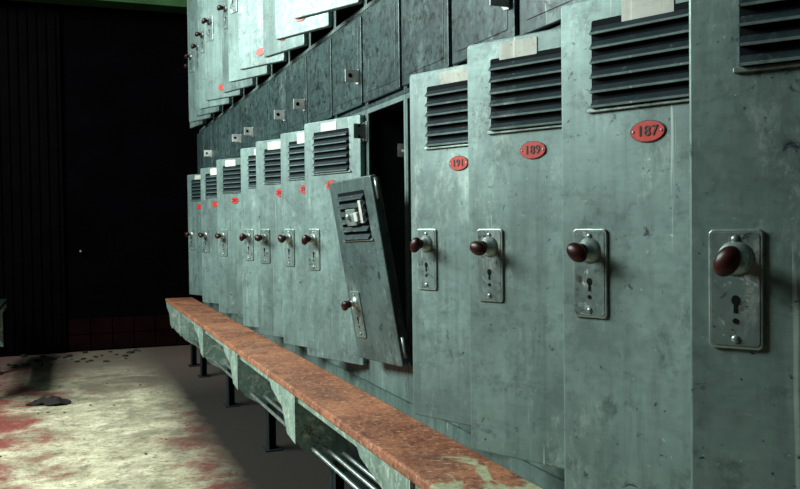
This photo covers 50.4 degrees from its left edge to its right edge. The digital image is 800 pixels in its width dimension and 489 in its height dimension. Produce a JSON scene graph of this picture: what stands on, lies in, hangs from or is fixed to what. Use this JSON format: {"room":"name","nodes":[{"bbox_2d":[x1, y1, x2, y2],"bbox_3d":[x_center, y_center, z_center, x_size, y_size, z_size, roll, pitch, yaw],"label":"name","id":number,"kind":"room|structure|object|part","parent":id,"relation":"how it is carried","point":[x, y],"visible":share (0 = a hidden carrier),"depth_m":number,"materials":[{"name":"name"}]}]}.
{"room":"locker room","nodes":[
{"label":"locker room","id":0,"kind":"room"},
{"bbox_2d":[12,0,186,13],"bbox_3d":[-2.585,-1.774,5.658,3.183,0.250,0.200,-1,1,-21],"label":"ceiling beam","id":1,"kind":"structure","parent":0,"point":[169,6],"depth_m":5.92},
{"bbox_2d":[0,0,202,351],"bbox_3d":[-2.687,-0.874,5.967,3.383,3.300,0.100,-1,1,-21],"label":"wall","id":2,"kind":"structure","parent":0,"point":[129,144],"depth_m":6.18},
{"bbox_2d":[0,6,81,356],"bbox_3d":[-2.877,-0.428,5.814,1.300,2.420,0.059,-1,1,-21],"label":"curtain","id":3,"kind":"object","parent":2,"relation":"in","point":[32,270],"depth_m":5.92,"materials":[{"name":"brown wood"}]},
{"bbox_2d":[69,315,189,350],"bbox_3d":[-1.805,0.636,6.278,1.194,0.225,0.016,-1,1,-21],"label":"baseboard","id":4,"kind":"structure","parent":2,"relation":"attached to","point":[77,342],"depth_m":6.18,"materials":[{"name":"red tile"}]},
{"bbox_2d":[0,345,353,488],"bbox_3d":[-1.061,0.899,1.910,3.383,0.100,8.900,-1,1,-21],"label":"floor","id":5,"kind":"structure","parent":0,"point":[103,444],"depth_m":3.71,"materials":[{"name":"paint"}]},
{"bbox_2d":[0,299,6,374],"bbox_3d":[-2.373,0.584,4.828,0.180,0.430,1.500,-1,1,-21],"label":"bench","id":6,"kind":"object","parent":5,"relation":"on","point":[3,302],"visible":1,"depth_m":5.18,"materials":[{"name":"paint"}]},
{"bbox_2d":[25,396,70,405],"bbox_3d":[-1.767,0.779,4.260,0.218,0.047,0.090,-1,1,-4],"label":"rag","id":7,"kind":"object","parent":5,"relation":"on","point":[52,400],"visible":1,"depth_m":4.24,"materials":[{"name":"grey fabric"}]},
{"bbox_2d":[0,349,187,456],"bbox_3d":[-1.720,0.798,4.238,1.111,0.024,3.776,-1,1,-21],"label":"debris","id":8,"kind":"object","parent":5,"relation":"on","point":[134,350],"visible":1,"depth_m":5.73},
{"bbox_2d":[185,174,216,304],"bbox_3d":[-1.042,-0.047,5.328,0.579,0.815,0.308,-1,1,-21],"label":"locker","id":9,"kind":"object","parent":5,"relation":"on","point":[193,181],"visible":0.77,"depth_m":5.28,"materials":[{"name":"metal"}]},
{"bbox_3d":[-1.236,-0.060,5.228,0.074,0.750,0.298,-2,2,-43],"label":"door","id":10,"kind":"part","parent":9,"relation":"part of","materials":[{"name":"paint"}]},
{"bbox_2d":[204,122,212,167],"bbox_3d":[-1.004,-0.602,5.333,0.482,0.292,0.308,-1,1,-21],"label":"locker","id":11,"kind":"object","parent":9,"relation":"on","point":[208,130],"visible":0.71,"depth_m":5.23,"materials":[{"name":"metal"}]},
{"bbox_2d":[184,0,213,126],"bbox_3d":[-1.050,-1.229,5.304,0.564,0.960,0.308,-1,1,-21],"label":"locker","id":12,"kind":"object","parent":11,"relation":"on","point":[209,118],"visible":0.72,"depth_m":5.29,"materials":[{"name":"metal"}]},
{"bbox_2d":[198,167,218,303],"bbox_3d":[-0.820,-0.036,4.750,0.586,0.815,0.308,-1,1,-21],"label":"locker","id":13,"kind":"object","parent":5,"relation":"on","point":[208,176],"visible":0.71,"depth_m":4.70,"materials":[{"name":"metal"}]},
{"bbox_2d":[220,108,232,158],"bbox_3d":[-0.759,-0.592,4.763,0.442,0.292,0.308,-1,1,-21],"label":"locker","id":14,"kind":"object","parent":13,"relation":"on","point":[225,119],"visible":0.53,"depth_m":4.67,"materials":[{"name":"metal"}]},
{"bbox_2d":[195,0,232,113],"bbox_3d":[-0.834,-1.218,4.723,0.587,0.960,0.308,-1,1,-21],"label":"locker","id":15,"kind":"object","parent":14,"relation":"on","point":[226,103],"visible":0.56,"depth_m":4.70,"materials":[{"name":"metal"}]},
{"bbox_2d":[215,157,242,314],"bbox_3d":[-0.598,-0.026,4.171,0.597,0.815,0.308,-1,1,-21],"label":"locker","id":16,"kind":"object","parent":5,"relation":"on","point":[229,218],"visible":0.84,"depth_m":4.10,"materials":[{"name":"metal"}]},
{"bbox_2d":[241,90,256,147],"bbox_3d":[-0.551,-0.581,4.179,0.482,0.292,0.308,-1,1,-21],"label":"locker","id":17,"kind":"object","parent":16,"relation":"on","point":[248,113],"visible":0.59,"depth_m":4.07,"materials":[{"name":"metal"}]},
{"bbox_2d":[217,0,256,98],"bbox_3d":[-0.598,-1.208,4.149,0.564,0.960,0.308,-1,1,-21],"label":"locker","id":18,"kind":"object","parent":17,"relation":"on","point":[249,86],"visible":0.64,"depth_m":4.14,"materials":[{"name":"metal"}]},
{"bbox_2d":[239,147,282,337],"bbox_3d":[-0.372,-0.015,3.594,0.596,0.815,0.308,-1,1,-21],"label":"locker","id":19,"kind":"object","parent":5,"relation":"on","point":[248,155],"visible":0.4,"depth_m":3.55,"materials":[{"name":"metal"}]},
{"bbox_3d":[-0.564,-0.028,3.486,0.298,0.750,0.074,0,2,42],"label":"door","id":20,"kind":"part","parent":19,"relation":"part of","materials":[{"name":"paint"}]},
{"bbox_2d":[269,67,288,139],"bbox_3d":[-0.325,-0.571,3.602,0.482,0.292,0.308,-1,1,-21],"label":"locker","id":21,"kind":"object","parent":19,"relation":"on","point":[278,84],"visible":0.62,"depth_m":3.50,"materials":[{"name":"metal"}]},
{"bbox_2d":[238,0,288,77],"bbox_3d":[-0.387,-1.198,3.566,0.597,0.960,0.308,-1,1,-21],"label":"locker","id":22,"kind":"object","parent":21,"relation":"on","point":[250,12],"visible":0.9,"depth_m":3.52,"materials":[{"name":"metal"}]},
{"bbox_2d":[254,139,306,349],"bbox_3d":[-0.259,-0.010,3.305,0.597,0.815,0.308,-1,1,-21],"label":"locker","id":23,"kind":"object","parent":5,"relation":"on","point":[268,152],"visible":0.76,"depth_m":3.25,"materials":[{"name":"metal"}]},
{"bbox_3d":[-0.451,-0.023,3.197,0.298,0.750,0.074,0,2,42],"label":"door","id":24,"kind":"part","parent":23,"relation":"part of","materials":[{"name":"paint"}]},
{"bbox_2d":[286,51,309,132],"bbox_3d":[-0.212,-0.566,3.313,0.482,0.292,0.308,-1,1,-21],"label":"locker","id":25,"kind":"object","parent":23,"relation":"on","point":[296,74],"visible":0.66,"depth_m":3.21,"materials":[{"name":"metal"}]},
{"bbox_2d":[263,0,309,65],"bbox_3d":[-0.258,-1.193,3.284,0.564,0.960,0.308,-1,1,-21],"label":"locker","id":26,"kind":"object","parent":25,"relation":"on","point":[297,46],"visible":0.27,"depth_m":3.27,"materials":[{"name":"metal"}]},
{"bbox_2d":[278,130,338,365],"bbox_3d":[-0.136,-0.005,3.020,0.576,0.815,0.308,-1,1,-21],"label":"locker","id":27,"kind":"object","parent":5,"relation":"on","point":[292,143],"visible":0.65,"depth_m":2.98,"materials":[{"name":"metal"}]},
{"bbox_3d":[-0.329,-0.018,2.921,0.074,0.750,0.298,-2,2,-42],"label":"door","id":28,"kind":"part","parent":27,"relation":"part of","materials":[{"name":"paint"}]},
{"bbox_2d":[307,33,335,122],"bbox_3d":[-0.080,-0.561,3.032,0.442,0.292,0.308,-1,1,-21],"label":"locker","id":29,"kind":"object","parent":27,"relation":"on","point":[319,59],"visible":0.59,"depth_m":2.93,"materials":[{"name":"metal"}]},
{"bbox_2d":[275,0,334,49],"bbox_3d":[-0.155,-1.187,2.991,0.587,0.960,0.308,-1,1,-21],"label":"locker","id":30,"kind":"object","parent":29,"relation":"on","point":[320,27],"visible":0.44,"depth_m":2.95,"materials":[{"name":"metal"}]},
{"bbox_2d":[302,109,370,381],"bbox_3d":[-0.019,0.000,2.728,0.572,0.815,0.317,-1,1,-21],"label":"locker","id":31,"kind":"object","parent":5,"relation":"on","point":[335,150],"visible":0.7,"depth_m":2.66,"materials":[{"name":"metal"}]},
{"bbox_2d":[332,11,366,118],"bbox_3d":[0.014,-0.555,2.736,0.482,0.292,0.308,-1,1,-21],"label":"locker","id":32,"kind":"object","parent":31,"relation":"on","point":[347,42],"visible":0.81,"depth_m":2.64,"materials":[{"name":"metal"}]},
{"bbox_2d":[294,0,365,31],"bbox_3d":[-0.047,-1.182,2.701,0.597,0.960,0.308,-1,1,-21],"label":"locker","id":33,"kind":"object","parent":32,"relation":"on","point":[345,11],"visible":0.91,"depth_m":2.66,"materials":[{"name":"metal"}]},
{"bbox_3d":[-0.239,-1.177,2.594,0.298,0.920,0.074,0,2,42],"label":"door","id":34,"kind":"part","parent":33,"relation":"part of","materials":[{"name":"paint"}]},
{"bbox_3d":[-0.117,-0.337,2.531,0.052,0.060,0.032,-1,1,-21],"label":"hinge plate","id":35,"kind":"part","parent":31,"relation":"part of","materials":[{"name":"metal"}]},
{"bbox_2d":[165,297,542,488],"bbox_3d":[-0.479,0.609,3.154,0.176,0.410,5.500,-1,1,-21],"label":"bench","id":36,"kind":"object","parent":5,"relation":"on","point":[324,413],"visible":1,"depth_m":2.47,"materials":[{"name":"paint"}]},
{"bbox_3d":[-0.480,0.620,3.153,0.170,0.387,5.480,-1,1,-21],"label":"frame","id":37,"kind":"part","parent":36,"relation":"part of","materials":[{"name":"paint"}]},
{"bbox_2d":[203,302,564,488],"bbox_3d":[-0.110,0.603,3.209,0.415,0.410,5.580,-1,1,-21],"label":"plinth","id":38,"kind":"object","parent":5,"relation":"on","point":[526,470],"visible":0.11,"depth_m":2.35,"materials":[{"name":"paint"}]},
{"bbox_2d":[367,94,408,401],"bbox_3d":[0.160,0.004,2.470,0.426,0.815,0.308,-1,1,-21],"label":"locker","id":39,"kind":"object","parent":5,"relation":"on","point":[386,150],"visible":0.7,"depth_m":2.55,"materials":[{"name":"metal"}]},
{"bbox_2d":[329,174,410,366],"bbox_3d":[-0.086,0.071,2.303,0.112,0.508,0.284,-1,1,-29],"label":"door","id":40,"kind":"structure","parent":39,"relation":"attached to","point":[374,302],"depth_m":2.26,"materials":[{"name":"paint"}]},
{"bbox_2d":[362,0,406,108],"bbox_3d":[0.146,-0.550,2.455,0.442,0.292,0.308,-1,1,-21],"label":"locker","id":41,"kind":"object","parent":39,"relation":"on","point":[382,28],"visible":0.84,"depth_m":2.36,"materials":[{"name":"metal"}]},
{"bbox_2d":[365,0,377,8],"bbox_3d":[0.081,-1.177,2.418,0.564,0.960,0.308,-1,1,-21],"label":"locker","id":42,"kind":"object","parent":41,"relation":"on","point":[368,3],"visible":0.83,"depth_m":2.49,"materials":[{"name":"metal"}]},
{"bbox_2d":[405,92,458,426],"bbox_3d":[0.273,0.009,2.182,0.426,0.815,0.308,-1,1,-21],"label":"locker","id":43,"kind":"object","parent":5,"relation":"on","point":[407,96],"visible":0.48,"depth_m":2.24,"materials":[{"name":"metal"}]},
{"bbox_2d":[401,0,454,92],"bbox_3d":[0.259,-0.545,2.166,0.442,0.292,0.308,-1,1,-21],"label":"locker","id":44,"kind":"object","parent":43,"relation":"on","point":[426,25],"visible":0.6,"depth_m":2.08,"materials":[{"name":"metal"}]},
{"bbox_2d":[410,64,470,432],"bbox_3d":[0.315,0.016,1.865,0.581,0.815,0.308,-1,1,-21],"label":"locker","id":45,"kind":"object","parent":5,"relation":"on","point":[439,244],"visible":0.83,"depth_m":1.81,"materials":[{"name":"metal"}]},
{"bbox_2d":[452,0,519,65],"bbox_3d":[0.354,-0.539,1.870,0.482,0.292,0.308,-1,1,-21],"label":"locker","id":46,"kind":"object","parent":45,"relation":"on","point":[473,21],"visible":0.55,"depth_m":1.80,"materials":[{"name":"metal"}]},
{"bbox_2d":[467,27,564,480],"bbox_3d":[0.422,0.021,1.574,0.592,0.815,0.308,-1,1,-21],"label":"locker","id":47,"kind":"object","parent":5,"relation":"on","point":[515,85],"visible":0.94,"depth_m":1.50,"materials":[{"name":"metal"}]},
{"bbox_2d":[520,0,582,34],"bbox_3d":[0.485,-0.535,1.589,0.442,0.292,0.308,-1,1,-21],"label":"locker","id":48,"kind":"object","parent":47,"relation":"on","point":[535,15],"visible":0.23,"depth_m":1.58,"materials":[{"name":"metal"}]},
{"bbox_2d":[561,0,690,488],"bbox_3d":[0.539,0.026,1.287,0.585,0.815,0.308,-1,1,-21],"label":"locker","id":49,"kind":"object","parent":5,"relation":"on","point":[625,63],"visible":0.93,"depth_m":1.22,"materials":[{"name":"metal"}]},
{"bbox_2d":[689,0,799,488],"bbox_3d":[0.636,0.032,0.992,0.619,0.815,0.308,-1,1,-21],"label":"locker","id":50,"kind":"object","parent":5,"relation":"on","point":[744,55],"visible":1,"depth_m":0.93,"materials":[{"name":"metal"}]},
{"bbox_3d":[-0.682,-0.032,4.471,0.533,0.815,0.308,-1,1,-21],"label":"locker","id":51,"kind":"object","parent":5,"relation":"on","visible":0},
{"bbox_2d":[230,100,243,157],"bbox_3d":[-0.665,-0.587,4.467,0.482,0.292,0.308,-1,1,-21],"label":"locker","id":52,"kind":"object","parent":51,"relation":"on","point":[236,112],"visible":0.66,"depth_m":4.37,"materials":[{"name":"metal"}]},
{"bbox_2d":[201,0,243,106],"bbox_3d":[-0.726,-1.213,4.432,0.597,0.960,0.308,-1,1,-21],"label":"locker","id":53,"kind":"object","parent":52,"relation":"on","point":[212,20],"visible":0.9,"depth_m":4.38,"materials":[{"name":"metal"}]},
{"bbox_3d":[-0.912,-0.042,5.046,0.541,0.815,0.308,-1,1,-21],"label":"locker","id":54,"kind":"object","parent":5,"relation":"on","visible":0},
{"bbox_2d":[212,115,222,166],"bbox_3d":[-0.872,-0.597,5.052,0.442,0.292,0.308,-1,1,-21],"label":"locker","id":55,"kind":"object","parent":54,"relation":"on","point":[216,125],"visible":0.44,"depth_m":4.96,"materials":[{"name":"metal"}]},
{"bbox_2d":[191,0,222,120],"bbox_3d":[-0.937,-1.224,5.015,0.564,0.960,0.308,-1,1,-21],"label":"locker","id":56,"kind":"object","parent":55,"relation":"on","point":[217,111],"visible":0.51,"depth_m":5.02,"materials":[{"name":"metal"}]},
{"bbox_3d":[-1.138,-0.053,5.624,0.541,0.815,0.308,-1,1,-21],"label":"locker","id":57,"kind":"object","parent":5,"relation":"on","visible":0},
{"bbox_2d":[197,127,205,172],"bbox_3d":[-1.099,-0.608,5.629,0.442,0.292,0.308,-1,1,-21],"label":"locker","id":58,"kind":"object","parent":57,"relation":"on","point":[200,136],"visible":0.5,"depth_m":5.54,"materials":[{"name":"metal"}]},
{"bbox_2d":[184,64,205,131],"bbox_3d":[-1.145,-1.235,5.599,0.525,0.960,0.308,-1,1,-21],"label":"locker","id":59,"kind":"object","parent":58,"relation":"on","point":[202,124],"visible":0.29,"depth_m":5.57,"materials":[{"name":"metal"}]},
{"bbox_3d":[-0.448,-0.021,3.897,0.517,0.815,0.308,-1,1,-21],"label":"locker","id":60,"kind":"object","parent":5,"relation":"on","visible":0},
{"bbox_2d":[254,79,271,146],"bbox_3d":[-0.420,-0.577,3.898,0.442,0.292,0.308,-1,1,-21],"label":"locker","id":61,"kind":"object","parent":60,"relation":"on","point":[261,96],"visible":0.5,"depth_m":3.80,"materials":[{"name":"metal"}]},
{"bbox_2d":[228,0,271,88],"bbox_3d":[-0.494,-1.203,3.857,0.586,0.960,0.308,-1,1,-21],"label":"locker","id":62,"kind":"object","parent":61,"relation":"on","point":[262,74],"visible":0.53,"depth_m":3.83,"materials":[{"name":"metal"}]}
]}

